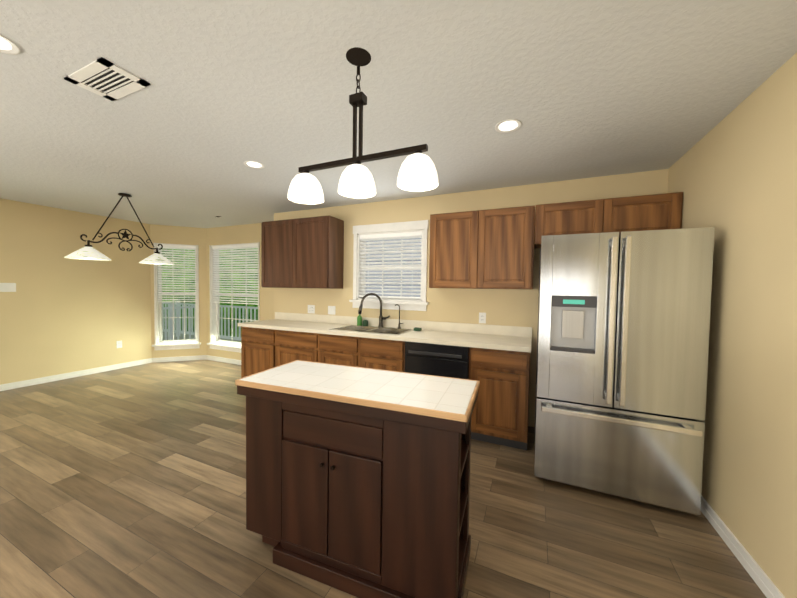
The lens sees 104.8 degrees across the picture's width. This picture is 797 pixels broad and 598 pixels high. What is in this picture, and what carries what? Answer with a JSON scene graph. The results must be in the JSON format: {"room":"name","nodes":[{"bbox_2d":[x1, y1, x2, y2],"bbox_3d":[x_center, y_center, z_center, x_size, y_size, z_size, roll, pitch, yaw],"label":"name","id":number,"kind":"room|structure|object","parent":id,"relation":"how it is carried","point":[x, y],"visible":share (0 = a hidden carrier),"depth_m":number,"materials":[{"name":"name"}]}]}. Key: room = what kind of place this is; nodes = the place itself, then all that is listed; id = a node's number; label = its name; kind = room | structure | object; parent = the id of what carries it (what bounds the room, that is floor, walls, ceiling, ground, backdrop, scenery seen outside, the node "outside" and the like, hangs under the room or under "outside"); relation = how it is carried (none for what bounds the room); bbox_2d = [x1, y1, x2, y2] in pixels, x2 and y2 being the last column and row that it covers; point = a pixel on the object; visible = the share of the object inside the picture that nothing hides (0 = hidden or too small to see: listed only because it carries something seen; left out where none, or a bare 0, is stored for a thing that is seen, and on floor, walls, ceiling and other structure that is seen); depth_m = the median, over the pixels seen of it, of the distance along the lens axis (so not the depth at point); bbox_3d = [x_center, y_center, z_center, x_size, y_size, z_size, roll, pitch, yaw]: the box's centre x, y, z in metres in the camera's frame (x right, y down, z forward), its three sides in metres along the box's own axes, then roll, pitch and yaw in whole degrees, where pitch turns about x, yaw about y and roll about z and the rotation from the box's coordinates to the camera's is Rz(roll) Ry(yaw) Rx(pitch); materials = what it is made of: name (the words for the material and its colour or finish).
{"room":"kitchen","nodes":[
{"label":"kitchen","id":0,"kind":"room"},
{"bbox_2d":[0,198,163,384],"bbox_3d":[-5.588,-0.019,2.761,0.203,2.440,6.149,2,2,24],"label":"wall","id":1,"kind":"structure","parent":0,"point":[63,315],"depth_m":4.46,"materials":[{"name":"beige paint"}]},
{"bbox_2d":[0,283,15,291],"bbox_3d":[-5.014,-0.149,3.921,0.010,0.115,0.164,2,2,24],"label":"light switch","id":2,"kind":"object","parent":1,"relation":"attached to","point":[7,287],"visible":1,"depth_m":3.93,"materials":[{"name":"white plastic"}]},
{"bbox_2d":[116,341,121,347],"bbox_3d":[-4.561,0.742,5.013,0.007,0.115,0.072,2,2,24],"label":"outlet","id":3,"kind":"object","parent":1,"relation":"attached to","point":[119,344],"visible":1,"depth_m":5.01,"materials":[{"name":"white plastic"}]},
{"bbox_2d":[152,243,200,349],"bbox_3d":[-4.021,-0.039,5.594,0.732,1.904,0.205,0,2,-21],"label":"bay window","id":4,"kind":"structure","parent":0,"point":[162,344],"depth_m":5.57,"materials":[{"name":"white plastic"}]},
{"bbox_2d":[207,242,259,352],"bbox_3d":[-2.889,-0.018,5.465,1.304,1.904,0.205,2,2,24],"label":"bay window","id":5,"kind":"structure","parent":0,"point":[217,342],"depth_m":5.51,"materials":[{"name":"white plastic"}]},
{"bbox_2d":[0,360,766,597],"bbox_3d":[-2.305,1.331,1.626,8.100,0.080,7.320,2,2,24],"label":"floor","id":6,"kind":"structure","parent":0,"point":[128,482],"depth_m":1.84,"materials":[{"name":"brown wood"}]},
{"bbox_2d":[238,325,273,377],"bbox_3d":[-1.628,0.782,4.078,0.589,0.872,0.617,2,2,24],"label":"base cabinet","id":7,"kind":"object","parent":6,"relation":"on","point":[257,345],"depth_m":3.80,"materials":[{"name":"brown wood"}]},
{"bbox_2d":[274,329,349,366],"bbox_3d":[-1.066,0.798,3.830,0.640,0.872,0.617,2,2,24],"label":"base cabinet","id":8,"kind":"object","parent":6,"relation":"on","point":[288,347],"depth_m":3.51,"materials":[{"name":"brown wood"}]},
{"bbox_2d":[238,317,357,332],"bbox_3d":[-1.287,0.336,3.907,1.375,0.040,0.633,2,2,24],"label":"countertop","id":9,"kind":"structure","parent":8,"relation":"on","point":[290,326],"depth_m":3.75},
{"bbox_2d":[357,314,361,325],"bbox_3d":[-0.485,0.237,3.817,0.064,0.190,0.072,2,2,24],"label":"soap bottle","id":10,"kind":"object","parent":9,"relation":"on","point":[359,319],"depth_m":3.80,"materials":[{"name":"green plastic"}]},
{"bbox_2d":[235,360,479,597],"bbox_3d":[-0.210,0.873,1.609,1.170,0.901,0.484,2,2,20],"label":"kitchen island","id":11,"kind":"object","parent":6,"relation":"on","point":[358,482],"visible":1,"depth_m":1.40,"materials":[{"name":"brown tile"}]},
{"bbox_2d":[402,341,477,439],"bbox_3d":[0.500,0.846,3.138,0.697,0.872,0.620,2,2,24],"label":"base cabinet","id":12,"kind":"object","parent":6,"relation":"on","point":[453,361],"depth_m":2.82,"materials":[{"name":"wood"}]},
{"bbox_2d":[405,341,468,379],"bbox_3d":[0.450,0.848,3.128,0.612,0.868,0.638,2,2,24],"label":"dishwasher","id":13,"kind":"object","parent":12,"relation":"in","point":[442,359],"depth_m":2.85,"materials":[{"name":"black plastic"}]},
{"bbox_2d":[478,345,531,449],"bbox_3d":[0.978,0.860,2.927,0.491,0.872,0.620,2,2,24],"label":"base cabinet","id":14,"kind":"object","parent":6,"relation":"on","point":[494,360],"depth_m":2.63,"materials":[{"name":"brown wood"}]},
{"bbox_2d":[394,329,531,352],"bbox_3d":[0.645,0.394,3.055,1.250,0.040,0.633,2,2,24],"label":"countertop","id":15,"kind":"structure","parent":14,"relation":"on","point":[427,336],"depth_m":2.90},
{"bbox_2d":[329,320,421,334],"bbox_3d":[-0.241,0.403,3.468,0.942,0.268,0.518,2,2,24],"label":"sink","id":16,"kind":"object","parent":15,"relation":"in","point":[385,327],"depth_m":3.62,"materials":[{"name":"metal"}]},
{"bbox_2d":[395,304,402,327],"bbox_3d":[0.008,0.202,3.584,0.094,0.281,0.071,2,2,24],"label":"faucet","id":17,"kind":"object","parent":15,"relation":"on","point":[398,323],"depth_m":3.64,"materials":[{"name":"black metal"}]},
{"bbox_2d":[534,227,714,514],"bbox_3d":[1.579,0.436,2.388,0.910,1.775,0.983,2,2,24],"label":"refrigerator","id":18,"kind":"object","parent":6,"relation":"on","point":[622,354],"visible":1,"depth_m":1.95,"materials":[{"name":"grey metal"}]},
{"bbox_2d":[0,0,796,227],"bbox_3d":[-2.267,-1.188,1.541,8.100,0.080,7.320,2,2,24],"label":"ceiling","id":19,"kind":"structure","parent":0,"point":[580,89],"depth_m":1.66,"materials":[{"name":"white paint"}]},
{"bbox_2d":[0,35,19,54],"bbox_3d":[-1.778,-1.130,1.338,0.163,0.006,0.163,0,2,-15],"label":"recessed light","id":20,"kind":"object","parent":19,"relation":"in","point":[11,47],"depth_m":1.38,"materials":[{"name":"white plastic"}]},
{"bbox_2d":[64,57,150,100],"bbox_3d":[-1.516,-1.134,1.599,0.370,0.008,0.200,2,2,24],"label":"ceiling vent","id":21,"kind":"object","parent":19,"relation":"in","point":[105,78],"visible":1,"depth_m":1.59,"materials":[{"name":"white metal"}]},
{"bbox_2d":[64,193,174,264],"bbox_3d":[-3.213,-0.836,3.609,0.360,0.790,1.020,2,2,24],"label":"dining chandelier","id":22,"kind":"object","parent":19,"relation":"hanging from","point":[88,251],"visible":1,"depth_m":3.54,"materials":[{"name":"brown metal"}]},
{"bbox_2d":[244,161,263,168],"bbox_3d":[-1.255,-1.167,2.669,0.163,0.006,0.163,1,2,15],"label":"recessed light","id":23,"kind":"object","parent":19,"relation":"in","point":[251,164],"depth_m":2.67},
{"bbox_2d":[288,47,437,203],"bbox_3d":[-0.188,-0.825,1.419,0.776,0.661,0.176,2,2,24],"label":"pendant light","id":24,"kind":"object","parent":19,"relation":"hanging from","point":[417,172],"visible":0.96,"depth_m":1.39,"materials":[{"name":"white glass"}]},
{"bbox_2d":[495,119,521,132],"bbox_3d":[0.707,-1.114,1.979,0.163,0.006,0.163,1,2,15],"label":"recessed light","id":25,"kind":"object","parent":19,"relation":"in","point":[507,127],"depth_m":1.98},
{"bbox_2d":[272,169,667,426],"bbox_3d":[0.250,0.041,3.650,4.470,2.440,0.150,2,2,24],"label":"wall","id":26,"kind":"structure","parent":0,"point":[504,307],"depth_m":3.35,"materials":[{"name":"beige paint"}]},
{"bbox_2d":[261,215,343,288],"bbox_3d":[-1.279,-0.583,4.043,1.100,0.877,0.332,2,2,24],"label":"upper cabinet","id":27,"kind":"object","parent":26,"relation":"attached to","point":[308,252],"visible":1,"depth_m":3.86,"materials":[{"name":"brown wood"}]},
{"bbox_2d":[308,305,314,313],"bbox_3d":[-1.197,0.140,4.205,0.118,0.115,0.007,2,2,24],"label":"electrical outlet","id":28,"kind":"object","parent":26,"relation":"attached to","point":[311,308],"visible":1,"depth_m":4.20,"materials":[{"name":"white plastic"}]},
{"bbox_2d":[328,306,335,314],"bbox_3d":[-0.886,0.149,4.067,0.118,0.115,0.010,2,2,24],"label":"electrical outlet","id":29,"kind":"object","parent":26,"relation":"attached to","point":[331,310],"visible":1,"depth_m":4.06,"materials":[{"name":"white plastic"}]},
{"bbox_2d":[358,293,389,326],"bbox_3d":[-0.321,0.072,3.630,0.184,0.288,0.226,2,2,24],"label":"faucet","id":30,"kind":"object","parent":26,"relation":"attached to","point":[360,318],"depth_m":3.68,"materials":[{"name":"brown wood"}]},
{"bbox_2d":[349,220,428,310],"bbox_3d":[-0.102,-0.395,3.763,1.040,1.038,0.205,2,2,24],"label":"kitchen window","id":31,"kind":"structure","parent":26,"relation":"in","point":[363,234],"depth_m":3.73,"materials":[{"name":"white plastic"}]},
{"bbox_2d":[0,355,784,597],"bbox_3d":[-2.187,1.255,1.517,7.200,0.082,6.620,2,2,24],"label":"baseboard","id":32,"kind":"structure","parent":26,"relation":"attached to","point":[766,585],"depth_m":1.87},
{"bbox_2d":[275,313,531,336],"bbox_3d":[-0.225,0.287,3.771,3.425,0.100,0.020,2,2,24],"label":"backsplash","id":33,"kind":"structure","parent":26,"relation":"attached to","point":[507,331],"depth_m":3.56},
{"bbox_2d":[429,205,534,288],"bbox_3d":[0.833,-0.484,3.112,0.990,0.758,0.332,2,2,24],"label":"upper cabinet","id":34,"kind":"object","parent":26,"relation":"attached to","point":[487,249],"visible":1,"depth_m":2.94,"materials":[{"name":"brown wood"}]},
{"bbox_2d":[479,312,485,323],"bbox_3d":[0.897,0.203,3.281,0.072,0.115,0.007,2,2,24],"label":"electrical outlet","id":35,"kind":"object","parent":26,"relation":"attached to","point":[482,317],"visible":1,"depth_m":3.28,"materials":[{"name":"white plastic"}]},
{"bbox_2d":[535,192,682,248],"bbox_3d":[1.759,-0.659,2.690,1.026,0.350,0.347,2,2,24],"label":"upper cabinet","id":36,"kind":"object","parent":26,"relation":"attached to","point":[646,212],"visible":0.65,"depth_m":2.51,"materials":[{"name":"brown wood"}]},
{"bbox_2d":[664,53,796,597],"bbox_3d":[1.144,0.181,-0.115,0.150,2.440,6.320,2,2,24],"label":"wall","id":37,"kind":"structure","parent":0,"point":[732,175],"depth_m":1.55,"materials":[{"name":"beige paint"}]},
{"label":"outside","id":38,"kind":"structure","parent":0,"visible":0},
{"bbox_2d":[162,302,257,341],"bbox_3d":[-6.008,0.790,5.891,8.345,1.200,7.245,2,2,24],"label":"deck","id":39,"kind":"object","parent":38,"point":[178,334],"visible":0.15,"depth_m":8.61,"materials":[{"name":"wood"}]},
{"bbox_2d":[162,238,420,336],"bbox_3d":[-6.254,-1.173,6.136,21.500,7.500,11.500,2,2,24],"label":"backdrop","id":40,"kind":"structure","parent":38,"point":[252,305],"depth_m":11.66,"materials":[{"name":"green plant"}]}
]}

